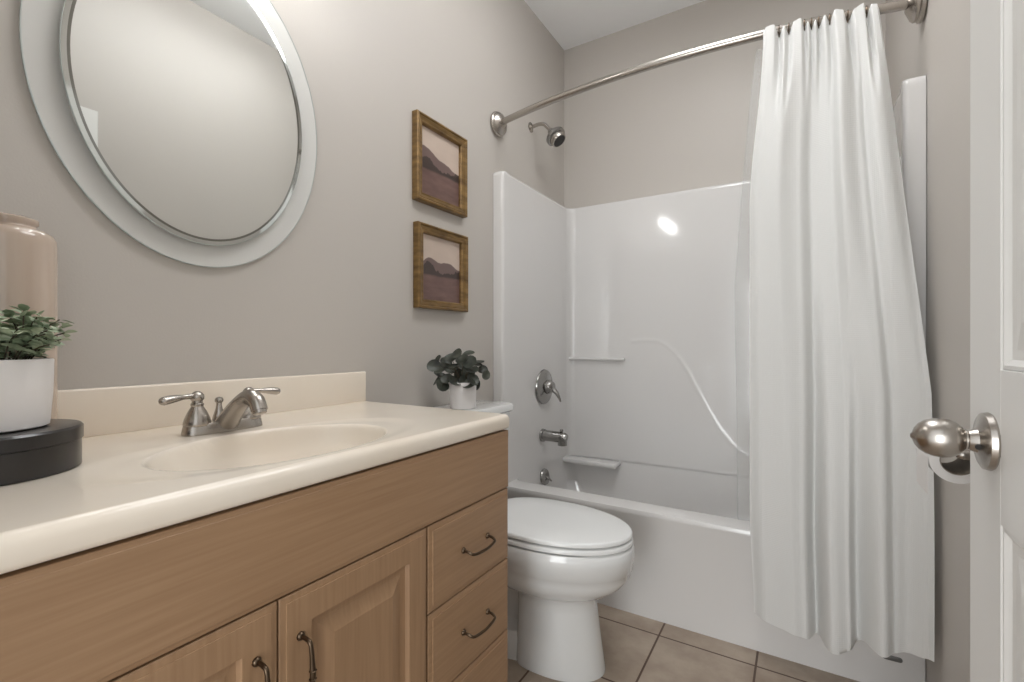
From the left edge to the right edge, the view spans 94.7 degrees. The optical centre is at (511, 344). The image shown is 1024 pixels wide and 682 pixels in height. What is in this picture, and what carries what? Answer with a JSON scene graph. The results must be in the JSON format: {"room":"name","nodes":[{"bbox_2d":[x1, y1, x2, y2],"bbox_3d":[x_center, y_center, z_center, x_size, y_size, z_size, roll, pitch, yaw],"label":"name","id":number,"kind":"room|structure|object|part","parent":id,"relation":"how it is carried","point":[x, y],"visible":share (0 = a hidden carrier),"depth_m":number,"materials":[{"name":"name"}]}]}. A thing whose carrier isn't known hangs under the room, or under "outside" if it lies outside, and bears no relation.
{"room":"bathroom","nodes":[
{"label":"bathroom","id":0,"kind":"room"},
{"bbox_2d":[0,0,563,406],"bbox_3d":[-0.411,-0.358,1.738,0.100,2.810,2.821,0,0,31],"label":"wall","id":1,"kind":"structure","parent":0,"point":[336,295],"depth_m":1.46,"materials":[{"name":"grey paint"}]},
{"bbox_2d":[19,0,316,267],"bbox_3d":[-0.719,-0.576,1.103,0.024,0.786,0.610,0,0,31],"label":"wall mirror","id":2,"kind":"object","parent":1,"relation":"attached to","point":[190,125],"visible":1,"depth_m":1.05,"materials":[{"name":"silver glass"}]},
{"bbox_2d":[70,0,297,238],"bbox_3d":[-0.711,-0.566,1.093,0.001,0.639,0.473,0,0,31],"label":"mirror glass","id":3,"kind":"object","parent":2,"relation":"attached to","point":[189,104],"depth_m":1.07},
{"bbox_2d":[58,371,365,437],"bbox_3d":[-0.756,0.135,1.054,0.020,0.096,1.083,0,0,31],"label":"backsplash","id":4,"kind":"structure","parent":1,"relation":"attached to","point":[117,409],"depth_m":1.05,"materials":[{"name":"stone"}]},
{"bbox_2d":[412,109,467,217],"bbox_3d":[-0.273,-0.689,1.838,0.030,0.322,0.301,0,0,31],"label":"picture frame","id":5,"kind":"object","parent":1,"relation":"attached to","point":[439,154],"visible":1,"depth_m":1.82,"materials":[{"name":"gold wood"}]},
{"bbox_2d":[422,125,458,206],"bbox_3d":[-0.281,-0.689,1.843,0.003,0.254,0.233,0,0,31],"label":"artwork","id":6,"kind":"object","parent":5,"relation":"attached to","point":[440,149],"depth_m":1.84},
{"bbox_2d":[413,221,467,311],"bbox_3d":[-0.270,-0.291,1.843,0.030,0.314,0.300,0,0,31],"label":"picture frame","id":7,"kind":"object","parent":1,"relation":"attached to","point":[440,256],"visible":1,"depth_m":1.83,"materials":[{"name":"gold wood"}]},
{"bbox_2d":[423,234,458,302],"bbox_3d":[-0.278,-0.291,1.847,0.003,0.246,0.232,0,0,31],"label":"artwork","id":8,"kind":"object","parent":7,"relation":"attached to","point":[440,251],"depth_m":1.84},
{"bbox_2d":[528,122,565,146],"bbox_3d":[0.182,-1.086,2.424,0.196,0.158,0.104,0,0,31],"label":"shower fixture","id":9,"kind":"object","parent":1,"relation":"attached to","point":[556,136],"visible":1,"depth_m":2.38,"materials":[{"name":"silver metal"}]},
{"bbox_3d":[0.153,-1.119,2.442,0.122,0.065,0.019,0,0,31],"label":"arm","id":10,"kind":"part","parent":9,"relation":"part of","materials":[{"name":"silver metal"}]},
{"bbox_2d":[490,0,927,137],"bbox_3d":[0.563,-1.022,1.776,1.522,0.112,0.168,0,0,31],"label":"shower curtain rod","id":11,"kind":"object","parent":1,"relation":"attached to","point":[914,10],"visible":0.94,"depth_m":1.67,"materials":[{"name":"silver metal"}]},
{"bbox_2d":[750,3,934,661],"bbox_3d":[0.961,-0.063,1.421,0.442,1.935,0.171,0,0,31],"label":"shower curtain","id":12,"kind":"object","parent":11,"relation":"hanging from","point":[842,522],"visible":1,"depth_m":1.43,"materials":[{"name":"white fabric"}]},
{"bbox_2d":[449,382,475,408],"bbox_3d":[-0.182,0.188,1.750,0.100,0.096,0.100,0,0,31],"label":"pot","id":13,"kind":"object","parent":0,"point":[462,394],"depth_m":1.71,"materials":[{"name":"white ceramic"}]},
{"bbox_2d":[524,0,704,49],"bbox_3d":[0.283,-1.813,1.315,1.724,0.100,2.821,0,0,31],"label":"ceiling","id":14,"kind":"structure","parent":0,"point":[572,23],"depth_m":2.52,"materials":[{"name":"white paint"}]},
{"bbox_2d":[508,603,858,681],"bbox_3d":[0.007,1.096,0.863,1.724,0.100,3.881,0,0,31],"label":"floor","id":15,"kind":"structure","parent":0,"point":[636,648],"depth_m":1.55,"materials":[{"name":"tile"}]},
{"bbox_2d":[0,430,507,681],"bbox_3d":[-0.510,0.629,0.906,0.592,0.835,1.076,0,0,31],"label":"vanity cabinet","id":16,"kind":"object","parent":15,"relation":"on","point":[395,571],"visible":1,"depth_m":0.72,"materials":[{"name":"brown wood"}]},
{"bbox_3d":[-0.433,0.649,0.551,0.019,0.550,0.326,0,0,31],"label":"door","id":17,"kind":"part","parent":16,"relation":"part of","materials":[{"name":"brown wood"}]},
{"bbox_2d":[0,371,508,574],"bbox_3d":[-0.524,0.199,0.915,0.561,0.224,1.087,0,0,31],"label":"countertop","id":18,"kind":"structure","parent":16,"relation":"on","point":[137,474],"depth_m":0.86,"materials":[{"name":"stone"}]},
{"bbox_2d":[0,212,57,418],"bbox_3d":[-0.835,-0.017,0.781,0.120,0.396,0.120,0,0,31],"label":"lidded jar","id":19,"kind":"object","parent":18,"relation":"on","point":[28,254],"visible":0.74,"depth_m":0.76,"materials":[{"name":"beige ceramic"}]},
{"bbox_2d":[0,419,83,485],"bbox_3d":[-0.731,0.150,0.655,0.202,0.062,0.202,0,0,31],"label":"round box","id":20,"kind":"object","parent":18,"relation":"on","point":[53,448],"visible":0.93,"depth_m":0.64,"materials":[{"name":"black paint"}]},
{"bbox_2d":[0,304,77,432],"bbox_3d":[-0.742,0.029,0.652,0.216,0.177,0.197,0,0,31],"label":"potted plant","id":21,"kind":"object","parent":20,"relation":"on","point":[26,381],"visible":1,"depth_m":0.65,"materials":[{"name":"green plant"}]},
{"bbox_3d":[-0.733,0.069,0.651,0.145,0.097,0.145,0,0,31],"label":"pot","id":22,"kind":"part","parent":21,"relation":"part of","materials":[{"name":"white ceramic"}]},
{"bbox_3d":[-0.731,0.129,0.655,0.202,0.022,0.202,0,0,31],"label":"lid","id":23,"kind":"part","parent":20,"relation":"part of","materials":[{"name":"black paint"}]},
{"bbox_2d":[158,387,280,436],"bbox_3d":[-0.597,0.139,0.978,0.190,0.098,0.191,0,0,-18],"label":"faucet","id":24,"kind":"object","parent":18,"relation":"on","point":[245,410],"visible":1,"depth_m":0.94,"materials":[{"name":"silver metal"}]},
{"bbox_3d":[-0.649,0.107,0.918,0.019,0.018,0.070,0,0,26],"label":"lever","id":25,"kind":"part","parent":24,"relation":"part of","materials":[{"name":"silver metal"}]},
{"bbox_3d":[-0.634,0.128,0.949,0.049,0.068,0.049,0,0,31],"label":"handle","id":26,"kind":"part","parent":24,"relation":"part of","materials":[{"name":"silver metal"}]},
{"bbox_3d":[-0.624,0.137,1.004,0.026,0.051,0.026,0,0,31],"label":"lift rod","id":27,"kind":"part","parent":24,"relation":"part of","materials":[{"name":"silver metal"}]},
{"bbox_3d":[-0.607,0.169,0.994,0.054,0.023,0.156,0,0,31],"label":"plate","id":28,"kind":"part","parent":24,"relation":"part of","materials":[{"name":"silver metal"}]},
{"bbox_3d":[-0.550,0.139,0.959,0.155,0.098,0.060,0,0,31],"label":"spout","id":29,"kind":"part","parent":24,"relation":"part of","materials":[{"name":"silver metal"}]},
{"bbox_3d":[-0.580,0.128,1.038,0.049,0.068,0.049,0,0,31],"label":"handle","id":30,"kind":"part","parent":24,"relation":"part of","materials":[{"name":"silver metal"}]},
{"bbox_3d":[-0.558,0.107,1.066,0.019,0.018,0.070,0,0,37],"label":"lever","id":31,"kind":"part","parent":24,"relation":"part of","materials":[{"name":"silver metal"}]},
{"bbox_3d":[-0.342,0.490,0.648,0.036,0.110,0.014,0,0,31],"label":"handle","id":32,"kind":"part","parent":16,"relation":"part of","materials":[{"name":"brown metal"}]},
{"bbox_3d":[-0.306,0.490,0.706,0.036,0.110,0.014,0,0,31],"label":"handle","id":33,"kind":"part","parent":16,"relation":"part of","materials":[{"name":"brown metal"}]},
{"bbox_3d":[-0.263,0.649,0.829,0.019,0.550,0.319,0,0,31],"label":"door","id":34,"kind":"part","parent":16,"relation":"part of","materials":[{"name":"brown wood"}]},
{"bbox_3d":[-0.097,0.464,1.102,0.019,0.180,0.310,0,0,31],"label":"drawer","id":35,"kind":"part","parent":16,"relation":"part of","materials":[{"name":"brown wood"}]},
{"bbox_3d":[-0.097,0.649,1.102,0.019,0.182,0.310,0,0,31],"label":"drawer","id":36,"kind":"part","parent":16,"relation":"part of","materials":[{"name":"brown wood"}]},
{"bbox_3d":[-0.071,0.651,1.095,0.034,0.019,0.110,0,0,31],"label":"handle","id":37,"kind":"part","parent":16,"relation":"part of","materials":[{"name":"brown metal"}]},
{"bbox_3d":[-0.071,0.467,1.095,0.034,0.019,0.110,0,0,31],"label":"handle","id":38,"kind":"part","parent":16,"relation":"part of","materials":[{"name":"brown metal"}]},
{"bbox_3d":[-0.097,0.834,1.102,0.019,0.182,0.310,0,0,31],"label":"drawer","id":39,"kind":"part","parent":16,"relation":"part of","materials":[{"name":"brown wood"}]},
{"bbox_2d":[434,400,634,681],"bbox_3d":[0.045,0.641,1.647,0.765,0.810,0.452,0,0,31],"label":"toilet","id":40,"kind":"object","parent":15,"relation":"on","point":[563,557],"visible":0.44,"depth_m":1.47,"materials":[{"name":"white ceramic"}]},
{"bbox_2d":[427,348,489,408],"bbox_3d":[-0.198,0.125,1.745,0.234,0.221,0.127,0,0,-3],"label":"potted plant","id":41,"kind":"object","parent":40,"relation":"on","point":[463,385],"visible":1,"depth_m":1.72,"materials":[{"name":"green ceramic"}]},
{"bbox_3d":[-0.189,0.253,1.790,0.216,0.034,0.452,0,0,31],"label":"tank lid","id":42,"kind":"part","parent":40,"relation":"part of","materials":[{"name":"white ceramic"}]},
{"bbox_3d":[0.142,0.593,1.588,0.525,0.021,0.364,0,0,31],"label":"lid","id":43,"kind":"part","parent":40,"relation":"part of","materials":[{"name":"white plastic"}]},
{"bbox_3d":[0.142,0.616,1.588,0.529,0.018,0.368,0,0,31],"label":"seat","id":44,"kind":"part","parent":40,"relation":"part of","materials":[{"name":"white plastic"}]},
{"bbox_3d":[0.144,0.836,1.586,0.532,0.420,0.380,0,0,31],"label":"bowl","id":45,"kind":"part","parent":40,"relation":"part of","materials":[{"name":"white ceramic"}]},
{"bbox_2d":[493,75,925,681],"bbox_3d":[0.763,0.126,2.105,1.521,1.840,0.769,0,0,31],"label":"shower","id":46,"kind":"object","parent":15,"relation":"on","point":[636,311],"visible":0.62,"depth_m":2.36,"materials":[{"name":"white plastic"}]},
{"bbox_2d":[540,468,551,484],"bbox_3d":[0.183,0.694,2.465,0.051,0.085,0.086,0,0,31],"label":"overflow plate","id":47,"kind":"object","parent":46,"relation":"attached to","point":[544,474],"visible":1,"depth_m":2.46,"materials":[{"name":"silver metal"}]},
{"bbox_2d":[535,369,560,403],"bbox_3d":[0.207,0.223,2.453,0.100,0.184,0.184,0,0,31],"label":"shower valve","id":48,"kind":"object","parent":46,"relation":"attached to","point":[544,387],"visible":1,"depth_m":2.44,"materials":[{"name":"silver metal"}]},
{"bbox_3d":[0.222,0.256,2.445,0.066,0.087,0.032,0,0,31],"label":"lever","id":49,"kind":"part","parent":48,"relation":"part of","materials":[{"name":"silver metal"}]},
{"bbox_2d":[539,429,567,445],"bbox_3d":[0.219,0.475,2.431,0.142,0.082,0.068,0,0,31],"label":"tub spout","id":50,"kind":"object","parent":46,"relation":"attached to","point":[561,438],"visible":1,"depth_m":2.41,"materials":[{"name":"silver metal"}]},
{"bbox_2d":[506,455,925,681],"bbox_3d":[0.763,0.844,2.105,1.521,0.405,0.769,0,0,31],"label":"tub","id":51,"kind":"object","parent":46,"relation":"in","point":[690,525],"depth_m":1.77,"materials":[{"name":"white plastic"}]},
{"bbox_2d":[564,0,885,208],"bbox_3d":[0.991,-0.358,2.477,1.524,2.810,0.100,0,0,31],"label":"wall","id":52,"kind":"structure","parent":0,"point":[688,124],"depth_m":2.50,"materials":[{"name":"grey paint"}]},
{"bbox_2d":[886,0,969,681],"bbox_3d":[0.976,-0.358,0.893,0.100,2.810,2.821,0,0,31],"label":"wall","id":53,"kind":"structure","parent":0,"point":[937,48],"depth_m":1.20,"materials":[{"name":"grey paint"}]},
{"bbox_2d":[956,450,969,459],"bbox_3d":[0.888,0.203,0.914,0.070,0.048,0.186,0,0,31],"label":"toilet paper holder","id":54,"kind":"object","parent":53,"relation":"attached to","point":[965,455],"visible":0.06,"depth_m":0.86,"materials":[{"name":"silver metal"}]},
{"bbox_2d":[916,447,969,493],"bbox_3d":[0.863,0.233,0.929,0.085,0.111,0.106,0,0,31],"label":"toilet roll","id":55,"kind":"object","parent":54,"relation":"hanging from","point":[957,471],"visible":0.36,"depth_m":0.91,"materials":[{"name":"white paper"}]},
{"bbox_2d":[910,0,1023,681],"bbox_3d":[0.390,0.025,0.245,0.190,2.018,0.761,0,0,31],"label":"door","id":56,"kind":"structure","parent":53,"relation":"in","point":[994,440],"depth_m":0.51,"materials":[{"name":"white paint"}]},
{"bbox_3d":[0.497,0.107,0.536,0.069,0.064,0.064,0,0,31],"label":"knob","id":57,"kind":"part","parent":56,"relation":"part of","materials":[{"name":"silver metal"}]},
{"bbox_3d":[0.457,-0.274,0.394,0.008,0.599,0.224,0,0,31],"label":"panel","id":58,"kind":"part","parent":56,"relation":"part of","materials":[{"name":"white paint"}]},
{"bbox_3d":[0.457,0.500,0.394,0.008,0.621,0.224,0,0,31],"label":"panel","id":59,"kind":"part","parent":56,"relation":"part of","materials":[{"name":"white paint"}]}
]}

